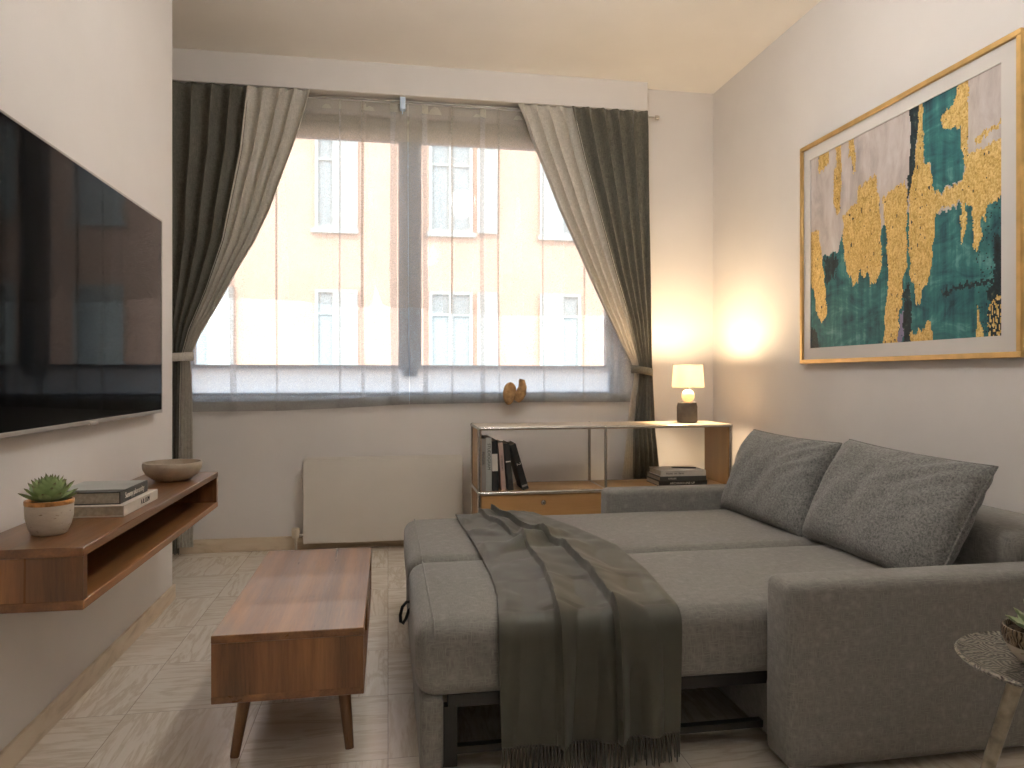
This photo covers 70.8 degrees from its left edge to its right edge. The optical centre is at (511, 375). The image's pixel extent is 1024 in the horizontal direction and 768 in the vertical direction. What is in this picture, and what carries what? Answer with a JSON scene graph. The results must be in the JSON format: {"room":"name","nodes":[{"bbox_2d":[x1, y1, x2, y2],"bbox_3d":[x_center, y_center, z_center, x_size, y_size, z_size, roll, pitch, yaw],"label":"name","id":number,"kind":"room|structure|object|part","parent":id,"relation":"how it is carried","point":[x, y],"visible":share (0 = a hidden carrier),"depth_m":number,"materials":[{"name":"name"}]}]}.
{"room":"living room","nodes":[
{"label":"living room","id":0,"kind":"room"},
{"bbox_2d":[0,0,171,750],"bbox_3d":[-1.476,-0.440,0.339,0.705,3.080,6.370,0,0,-10],"label":"wall","id":1,"kind":"structure","parent":0,"point":[92,79],"depth_m":2.55,"materials":[{"name":"paint"}]},
{"bbox_2d":[0,109,161,438],"bbox_3d":[-1.460,-0.265,2.466,0.049,0.866,1.547,0,0,-10],"label":"television","id":2,"kind":"object","parent":1,"relation":"attached to","point":[81,260],"visible":1,"depth_m":2.29,"materials":[{"name":"black plastic"}]},
{"bbox_2d":[0,584,175,767],"bbox_3d":[-1.124,1.062,0.406,0.013,0.075,6.382,0,0,-10],"label":"baseboard","id":3,"kind":"structure","parent":1,"relation":"attached to","point":[29,737],"depth_m":2.42,"materials":[{"name":"wood"}]},
{"bbox_2d":[0,472,217,613],"bbox_3d":[-1.339,0.506,2.486,0.295,0.157,1.445,0,0,-10],"label":"wall shelf","id":4,"kind":"object","parent":1,"relation":"attached to","point":[70,570],"visible":0.79,"depth_m":1.97,"materials":[{"name":"brown wood"}]},
{"bbox_3d":[-1.219,0.506,1.787,0.294,0.109,0.024,0,0,-10],"label":"panel","id":5,"kind":"part","parent":4,"relation":"part of","materials":[{"name":"brown wood"}]},
{"bbox_2d":[18,474,77,536],"bbox_3d":[-1.251,0.345,1.953,0.142,0.165,0.136,0,0,-10],"label":"potted succulent","id":6,"kind":"object","parent":4,"relation":"on","point":[49,509],"visible":1,"depth_m":1.92,"materials":[{"name":"white ceramic"}]},
{"bbox_2d":[24,503,73,536],"bbox_3d":[-1.256,0.387,1.955,0.115,0.082,0.115,0,0,-10],"label":"pot","id":7,"kind":"object","parent":6,"relation":"attached to","point":[41,519],"depth_m":1.91,"materials":[{"name":"beige ceramic"}]},
{"bbox_2d":[73,489,157,517],"bbox_3d":[-1.321,0.411,2.332,0.229,0.034,0.325,0,0,-10],"label":"book","id":8,"kind":"object","parent":4,"relation":"on","point":[123,509],"visible":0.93,"depth_m":2.19,"materials":[{"name":"white paper"}]},
{"bbox_2d":[67,480,147,504],"bbox_3d":[-1.323,0.375,2.322,0.200,0.039,0.255,0,0,-10],"label":"book","id":9,"kind":"object","parent":8,"relation":"on","point":[89,492],"visible":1,"depth_m":2.25,"materials":[{"name":"paper"}]},
{"bbox_2d":[142,459,202,481],"bbox_3d":[-1.394,0.390,2.956,0.226,0.076,0.226,0,0,-10],"label":"bowl","id":10,"kind":"object","parent":4,"relation":"on","point":[166,470],"visible":1,"depth_m":2.88,"materials":[{"name":"ceramic"}]},
{"bbox_3d":[-1.460,0.506,3.186,0.294,0.109,0.024,0,0,-10],"label":"panel","id":11,"kind":"part","parent":4,"relation":"part of","materials":[{"name":"brown wood"}]},
{"bbox_2d":[192,89,712,539],"bbox_3d":[-0.702,-0.440,4.816,4.250,3.080,0.250,0,0,-10],"label":"wall","id":12,"kind":"structure","parent":0,"point":[258,457],"depth_m":4.86,"materials":[{"name":"paint"}]},
{"bbox_2d":[179,536,403,553],"bbox_3d":[-0.557,1.058,4.707,4.000,0.085,0.013,0,0,-10],"label":"baseboard","id":13,"kind":"structure","parent":12,"relation":"attached to","point":[280,542],"depth_m":4.53,"materials":[{"name":"wood"}]},
{"bbox_2d":[291,454,462,549],"bbox_3d":[-0.854,0.808,4.605,1.072,0.584,0.117,0,0,-10],"label":"radiator","id":14,"kind":"object","parent":12,"relation":"attached to","point":[351,498],"visible":0.97,"depth_m":4.54,"materials":[{"name":"metal"}]},
{"bbox_3d":[-1.356,0.985,4.515,0.052,0.060,0.051,0,0,-10],"label":"valve knob","id":15,"kind":"part","parent":14,"relation":"part of","materials":[{"name":"beige plastic"}]},
{"bbox_2d":[304,454,461,459],"bbox_3d":[-0.816,0.525,4.607,0.986,0.018,0.098,0,0,-10],"label":"radiator top","id":16,"kind":"object","parent":14,"relation":"attached to","point":[405,457],"depth_m":4.59,"materials":[{"name":"metal"}]},
{"bbox_2d":[172,48,647,111],"bbox_3d":[-0.807,-1.883,4.612,3.475,0.195,0.115,0,0,-10],"label":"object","id":17,"kind":"structure","parent":12,"relation":"attached to","point":[329,77],"depth_m":4.58,"materials":[{"name":"paint"}]},
{"bbox_2d":[308,94,659,119],"bbox_3d":[-0.754,-1.732,4.637,3.568,0.107,0.085,0,0,-10],"label":"curtain rod","id":18,"kind":"object","parent":12,"relation":"attached to","point":[402,101],"visible":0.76,"depth_m":4.64,"materials":[{"name":"metal"}]},
{"bbox_2d":[172,80,309,554],"bbox_3d":[-1.841,-0.351,4.398,1.186,2.863,0.127,0,0,-11],"label":"drape","id":19,"kind":"object","parent":18,"relation":"hanging from","point":[232,145],"visible":0.57,"depth_m":4.41,"materials":[{"name":"grey fabric"}]},
{"bbox_3d":[-2.024,-0.351,4.362,0.813,2.862,0.081,0,0,-10],"label":"charcoal panel","id":20,"kind":"part","parent":19,"relation":"part of","materials":[{"name":"grey fabric"}]},
{"bbox_2d":[192,98,408,411],"bbox_3d":[-1.354,-0.768,4.536,1.398,1.980,0.030,0,0,-10],"label":"sheer curtain","id":21,"kind":"object","parent":18,"relation":"hanging from","point":[401,399],"visible":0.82,"depth_m":4.56,"materials":[{"name":"grey fabric"}]},
{"bbox_2d":[408,104,630,403],"bbox_3d":[0.084,-0.787,4.783,1.532,1.942,0.034,0,0,-10],"label":"sheer curtain","id":22,"kind":"object","parent":18,"relation":"hanging from","point":[530,397],"visible":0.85,"depth_m":4.76,"materials":[{"name":"grey fabric"}]},
{"bbox_2d":[503,379,526,404],"bbox_3d":[0.019,0.104,4.727,0.158,0.171,0.072,0,0,-10],"label":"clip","id":23,"kind":"object","parent":22,"relation":"attached to","point":[510,393],"visible":1,"depth_m":4.71,"materials":[{"name":"brown wood"}]},
{"bbox_2d":[518,103,658,478],"bbox_3d":[0.530,-0.351,4.790,1.002,2.863,0.119,0,0,-12],"label":"drape","id":24,"kind":"object","parent":18,"relation":"hanging from","point":[595,162],"visible":0.88,"depth_m":4.83,"materials":[{"name":"grey fabric"}]},
{"bbox_3d":[0.710,-0.351,4.820,0.640,2.863,0.086,0,0,-10],"label":"charcoal panel","id":25,"kind":"part","parent":24,"relation":"part of","materials":[{"name":"grey fabric"}]},
{"bbox_2d":[172,0,820,93],"bbox_3d":[0.056,-2.055,1.146,4.600,0.150,7.840,0,0,-10],"label":"ceiling","id":26,"kind":"structure","parent":0,"point":[696,46],"depth_m":4.15,"materials":[{"name":"paint"}]},
{"bbox_2d":[15,545,1023,767],"bbox_3d":[0.056,1.160,1.146,4.600,0.120,7.840,0,0,-10],"label":"floor","id":27,"kind":"structure","parent":0,"point":[152,708],"depth_m":2.32,"materials":[{"name":"wood"}]},
{"bbox_2d":[211,547,371,758],"bbox_3d":[-0.692,0.901,2.440,0.404,0.403,0.955,0,0,-10],"label":"coffee table","id":28,"kind":"object","parent":27,"relation":"on","point":[299,626],"visible":1,"depth_m":2.02,"materials":[{"name":"brown wood"}]},
{"bbox_3d":[-0.789,0.991,2.104,0.041,0.223,0.080,0,0,41],"label":"leg","id":29,"kind":"part","parent":28,"relation":"part of","materials":[{"name":"brown wood"}]},
{"bbox_3d":[-0.613,0.793,1.981,0.402,0.143,0.021,0,0,-10],"label":"panel","id":30,"kind":"part","parent":28,"relation":"part of","materials":[{"name":"brown wood"}]},
{"bbox_3d":[-0.500,0.991,2.146,0.042,0.223,0.074,0,0,-32],"label":"leg","id":31,"kind":"part","parent":28,"relation":"part of","materials":[{"name":"brown wood"}]},
{"bbox_3d":[-0.544,0.823,2.695,0.018,0.076,0.447,0,0,-10],"label":"drawer","id":32,"kind":"part","parent":28,"relation":"part of","materials":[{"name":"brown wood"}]},
{"bbox_2d":[470,420,732,514],"bbox_3d":[0.543,0.695,4.431,1.581,0.810,0.385,0,0,-10],"label":"sideboard","id":33,"kind":"object","parent":27,"relation":"on","point":[568,499],"visible":0.47,"depth_m":4.27,"materials":[{"name":"wood"}]},
{"bbox_3d":[-0.210,0.679,4.302,0.012,0.741,0.326,0,0,-10],"label":"panel","id":34,"kind":"part","parent":33,"relation":"part of","materials":[{"name":"brown wood"}]},
{"bbox_2d":[481,436,485,490],"bbox_3d":[-0.185,0.514,4.270,0.032,0.305,0.221,0,0,-10],"label":"book","id":35,"kind":"object","parent":33,"relation":"on","point":[483,440],"visible":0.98,"depth_m":4.16,"materials":[{"name":"grey paper"}]},
{"bbox_2d":[481,434,491,490],"bbox_3d":[-0.152,0.511,4.276,0.033,0.312,0.221,0,0,-10],"label":"book","id":36,"kind":"object","parent":33,"relation":"on","point":[488,438],"visible":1,"depth_m":4.17,"materials":[{"name":"grey paper"}]},
{"bbox_2d":[492,438,498,490],"bbox_3d":[-0.117,0.522,4.282,0.036,0.290,0.221,-1,0,-10],"label":"book","id":37,"kind":"object","parent":33,"relation":"on","point":[494,442],"visible":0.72,"depth_m":4.17,"materials":[{"name":"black paper"}]},
{"bbox_2d":[497,439,505,490],"bbox_3d":[-0.075,0.526,4.284,0.049,0.281,0.211,0,0,-10],"label":"book","id":38,"kind":"object","parent":33,"relation":"on","point":[501,467],"visible":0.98,"depth_m":4.18,"materials":[{"name":"paper"}]},
{"bbox_2d":[501,440,513,490],"bbox_3d":[-0.036,0.529,4.286,0.060,0.277,0.201,0,0,-10],"label":"book","id":39,"kind":"object","parent":33,"relation":"on","point":[507,460],"visible":0.77,"depth_m":4.19,"materials":[{"name":"black paper"}]},
{"bbox_2d":[508,441,528,489],"bbox_3d":[0.026,0.530,4.296,0.113,0.274,0.201,0,0,-10],"label":"book","id":40,"kind":"object","parent":33,"relation":"on","point":[516,464],"visible":1,"depth_m":4.20,"materials":[{"name":"black paper"}]},
{"bbox_3d":[0.182,0.864,4.204,0.727,0.349,0.016,0,0,-10],"label":"drawer","id":41,"kind":"part","parent":33,"relation":"part of","materials":[{"name":"brown wood"}]},
{"bbox_3d":[0.543,0.300,4.433,1.555,0.014,0.340,0,0,-10],"label":"panel","id":42,"kind":"part","parent":33,"relation":"part of","materials":[{"name":"wood"}]},
{"bbox_2d":[646,476,706,485],"bbox_3d":[1.023,0.652,4.488,0.310,0.030,0.221,0,0,-10],"label":"book","id":43,"kind":"object","parent":33,"relation":"on","point":[651,480],"visible":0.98,"depth_m":4.39,"materials":[{"name":"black paper"}]},
{"bbox_2d":[647,472,705,480],"bbox_3d":[1.023,0.624,4.491,0.300,0.027,0.226,0,0,-10],"label":"book","id":44,"kind":"object","parent":43,"relation":"on","point":[651,475],"visible":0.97,"depth_m":4.39,"materials":[{"name":"paper"}]},
{"bbox_2d":[650,466,705,476],"bbox_3d":[1.030,0.593,4.493,0.290,0.034,0.215,0,0,-9],"label":"book","id":45,"kind":"object","parent":44,"relation":"on","point":[661,471],"visible":1,"depth_m":4.41,"materials":[{"name":"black paper"}]},
{"bbox_2d":[672,365,703,422],"bbox_3d":[1.111,0.112,4.544,0.200,0.362,0.200,0,0,-10],"label":"table lamp","id":46,"kind":"object","parent":33,"relation":"on","point":[691,376],"visible":1,"depth_m":4.48,"materials":[{"name":"ceramic"}]},
{"bbox_3d":[1.111,0.001,4.544,0.200,0.140,0.200,0,0,-10],"label":"lamp shade","id":47,"kind":"part","parent":46,"relation":"part of","materials":[{"name":"fabric"}]},
{"bbox_3d":[1.111,0.125,4.544,0.080,0.080,0.080,0,0,-10],"label":"globe","id":48,"kind":"part","parent":46,"relation":"part of"},
{"bbox_3d":[1.297,0.679,4.561,0.012,0.741,0.326,0,0,-10],"label":"panel","id":49,"kind":"part","parent":33,"relation":"part of","materials":[{"name":"brown wood"}]},
{"bbox_2d":[399,484,1023,767],"bbox_3d":[0.661,0.788,2.836,2.194,0.624,1.775,0,0,-10],"label":"bed","id":50,"kind":"object","parent":27,"relation":"on","point":[837,656],"visible":0.72,"depth_m":2.05,"materials":[{"name":"fabric"}]},
{"bbox_3d":[-0.341,0.969,2.663,0.064,0.202,1.487,0,0,-10],"label":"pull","id":51,"kind":"part","parent":50,"relation":"part of","materials":[{"name":"grey fabric"}]},
{"bbox_3d":[-0.174,0.988,1.984,0.043,0.165,0.030,0,0,-10],"label":"frame post","id":52,"kind":"part","parent":50,"relation":"part of","materials":[{"name":"metal"}]},
{"bbox_2d":[455,504,681,767],"bbox_3d":[0.133,0.840,2.697,0.596,0.482,1.571,0,0,-10],"label":"throw blanket","id":53,"kind":"object","parent":50,"relation":"on","point":[590,642],"visible":1,"depth_m":1.99,"materials":[{"name":"grey fabric"}]},
{"bbox_3d":[0.655,0.887,2.127,1.688,0.035,0.040,0,0,-10],"label":"slat rail","id":54,"kind":"part","parent":50,"relation":"part of","materials":[{"name":"fabric"}]},
{"bbox_3d":[0.274,1.035,2.074,0.956,0.020,0.025,0,0,-10],"label":"rail","id":55,"kind":"part","parent":50,"relation":"part of","materials":[{"name":"metal"}]},
{"bbox_3d":[0.456,0.770,3.162,1.828,0.211,0.783,0,0,-10],"label":"mattress","id":56,"kind":"part","parent":50,"relation":"part of","materials":[{"name":"grey fabric"}]},
{"bbox_3d":[0.583,0.770,2.424,1.828,0.211,0.710,0,0,-10],"label":"mattress","id":57,"kind":"part","parent":50,"relation":"part of","materials":[{"name":"grey fabric"}]},
{"bbox_3d":[1.033,0.823,3.731,1.158,0.510,0.137,0,0,-10],"label":"armrest","id":58,"kind":"part","parent":50,"relation":"part of","materials":[{"name":"grey fabric"}]},
{"bbox_2d":[720,429,841,536],"bbox_3d":[1.223,0.477,3.347,0.276,0.416,0.707,0,1,-11],"label":"cushion","id":59,"kind":"object","parent":50,"relation":"on","point":[774,480],"visible":0.89,"depth_m":3.19,"materials":[{"name":"grey fabric"}]},
{"bbox_3d":[1.311,0.823,2.117,1.158,0.510,0.137,0,0,-10],"label":"armrest","id":60,"kind":"part","parent":50,"relation":"part of","materials":[{"name":"grey fabric"}]},
{"bbox_2d":[802,439,998,567],"bbox_3d":[1.377,0.477,2.651,0.293,0.448,0.774,0,2,-10],"label":"cushion","id":61,"kind":"object","parent":50,"relation":"on","point":[884,507],"visible":0.95,"depth_m":2.49,"materials":[{"name":"grey fabric"}]},
{"bbox_3d":[1.580,0.763,2.994,0.330,0.574,1.487,0,0,-10],"label":"backrest","id":62,"kind":"part","parent":50,"relation":"part of","materials":[{"name":"grey fabric"}]},
{"bbox_2d":[954,631,1023,767],"bbox_3d":[1.146,0.856,1.511,0.437,0.493,0.427,0,0,-10],"label":"side table","id":63,"kind":"object","parent":27,"relation":"on","point":[987,652],"visible":0.9,"depth_m":1.53,"materials":[{"name":"brown wood"}]},
{"bbox_3d":[1.009,0.862,1.533,0.178,0.481,0.031,0,0,-2],"label":"leg","id":64,"kind":"part","parent":63,"relation":"part of","materials":[{"name":"beige wood"}]},
{"bbox_2d":[1001,599,1023,661],"bbox_3d":[1.128,0.548,1.534,0.145,0.129,0.145,0,0,-10],"label":"potted succulent","id":65,"kind":"object","parent":63,"relation":"on","point":[1012,628],"visible":1,"depth_m":1.53,"materials":[{"name":"green plant"}]},
{"bbox_2d":[1004,640,1023,661],"bbox_3d":[1.128,0.587,1.534,0.138,0.052,0.138,0,0,-10],"label":"pot","id":66,"kind":"object","parent":65,"relation":"attached to","point":[1016,647],"depth_m":1.52,"materials":[{"name":"beige ceramic"}]},
{"bbox_2d":[713,0,1023,513],"bbox_3d":[2.138,-0.440,1.581,0.250,3.080,7.590,0,0,-10],"label":"wall","id":67,"kind":"structure","parent":0,"point":[841,60],"depth_m":3.82,"materials":[{"name":"paint"}]},
{"bbox_2d":[800,27,1023,363],"bbox_3d":[1.706,-0.653,3.249,0.034,1.174,1.396,0,0,-10],"label":"framed picture","id":68,"kind":"object","parent":67,"relation":"attached to","point":[912,208],"visible":1,"depth_m":3.04,"materials":[{"name":"multicoloured paper"}]},
{"label":"outside","id":69,"kind":"structure","parent":0,"visible":0},
{"bbox_3d":[-1.501,5.250,14.607,42.000,0.300,18.700,0,0,-10],"label":"ground","id":70,"kind":"structure","parent":69,"visible":0},
{"bbox_2d":[191,136,618,401],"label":"window","id":71,"kind":"structure","parent":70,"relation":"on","point":[505,280],"depth_m":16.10,"materials":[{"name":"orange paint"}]},
{"bbox_3d":[-6.460,-0.875,15.417,0.810,1.910,0.010,0,0,-10],"label":"pane","id":72,"kind":"part","parent":71,"relation":"part of","materials":[{"name":"clear glass"}]},
{"bbox_2d":[210,287,233,364],"bbox_3d":[-6.187,-0.875,15.365,0.460,2.050,0.045,0,0,-10],"label":"shutter","id":73,"kind":"object","parent":71,"relation":"hanging from","point":[222,312],"depth_m":15.35,"materials":[{"name":"paint"}]},
{"bbox_3d":[-3.898,-4.255,15.859,0.710,1.910,0.010,0,0,-10],"label":"pane","id":74,"kind":"part","parent":71,"relation":"part of","materials":[{"name":"clear glass"}]},
{"bbox_3d":[-3.898,-0.875,15.859,0.710,1.910,0.010,0,0,-10],"label":"pane","id":75,"kind":"part","parent":71,"relation":"part of","materials":[{"name":"clear glass"}]},
{"bbox_2d":[337,141,357,228],"bbox_3d":[-3.615,-4.255,15.808,0.440,2.050,0.045,0,0,-10],"label":"shutter","id":76,"kind":"object","parent":71,"relation":"hanging from","point":[347,151],"depth_m":15.79,"materials":[{"name":"paint"}]},
{"bbox_2d":[337,289,357,364],"bbox_3d":[-3.615,-0.875,15.808,0.440,2.050,0.045,0,0,-10],"label":"shutter","id":77,"kind":"object","parent":71,"relation":"hanging from","point":[351,333],"depth_m":15.79,"materials":[{"name":"paint"}]},
{"bbox_2d":[297,114,534,148],"bbox_3d":[-0.672,-1.618,4.760,2.900,0.140,0.050,0,0,-10],"label":"roller blind","id":78,"kind":"object","parent":71,"relation":"attached to","point":[311,125],"visible":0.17,"depth_m":4.75,"materials":[{"name":"beige fabric"}]},
{"bbox_3d":[-1.385,-4.255,16.291,0.840,1.910,0.010,0,0,-10],"label":"pane","id":79,"kind":"part","parent":71,"relation":"part of","materials":[{"name":"clear glass"}]},
{"bbox_3d":[-1.385,-0.875,16.291,0.840,1.910,0.010,0,0,-10],"label":"pane","id":80,"kind":"part","parent":71,"relation":"part of","materials":[{"name":"clear glass"}]},
{"bbox_2d":[477,148,497,233],"bbox_3d":[-0.555,-4.255,16.335,0.470,2.050,0.045,0,0,-10],"label":"shutter","id":81,"kind":"object","parent":71,"relation":"hanging from","point":[487,159],"depth_m":16.32,"materials":[{"name":"paint"}]},
{"bbox_2d":[477,292,497,364],"bbox_3d":[-0.555,-0.875,16.335,0.470,2.050,0.045,0,0,-10],"label":"shutter","id":82,"kind":"object","parent":71,"relation":"hanging from","point":[484,313],"depth_m":16.32,"materials":[{"name":"paint"}]},
{"bbox_2d":[540,162,560,235],"bbox_3d":[0.879,-4.255,16.582,0.480,2.050,0.045,0,0,-10],"label":"shutter","id":83,"kind":"object","parent":71,"relation":"hanging from","point":[549,208],"depth_m":16.56,"materials":[{"name":"paint"}]},
{"bbox_2d":[540,293,560,365],"bbox_3d":[0.879,-0.875,16.582,0.480,2.050,0.045,0,0,-10],"label":"shutter","id":84,"kind":"object","parent":71,"relation":"hanging from","point":[548,334],"depth_m":16.57,"materials":[{"name":"paint"}]},
{"bbox_3d":[1.128,-4.255,16.724,0.810,1.910,0.010,0,0,-10],"label":"pane","id":85,"kind":"part","parent":71,"relation":"part of","materials":[{"name":"clear glass"}]},
{"bbox_3d":[1.128,-0.875,16.724,0.810,1.910,0.010,0,0,-10],"label":"pane","id":86,"kind":"part","parent":71,"relation":"part of","materials":[{"name":"clear glass"}]}
]}

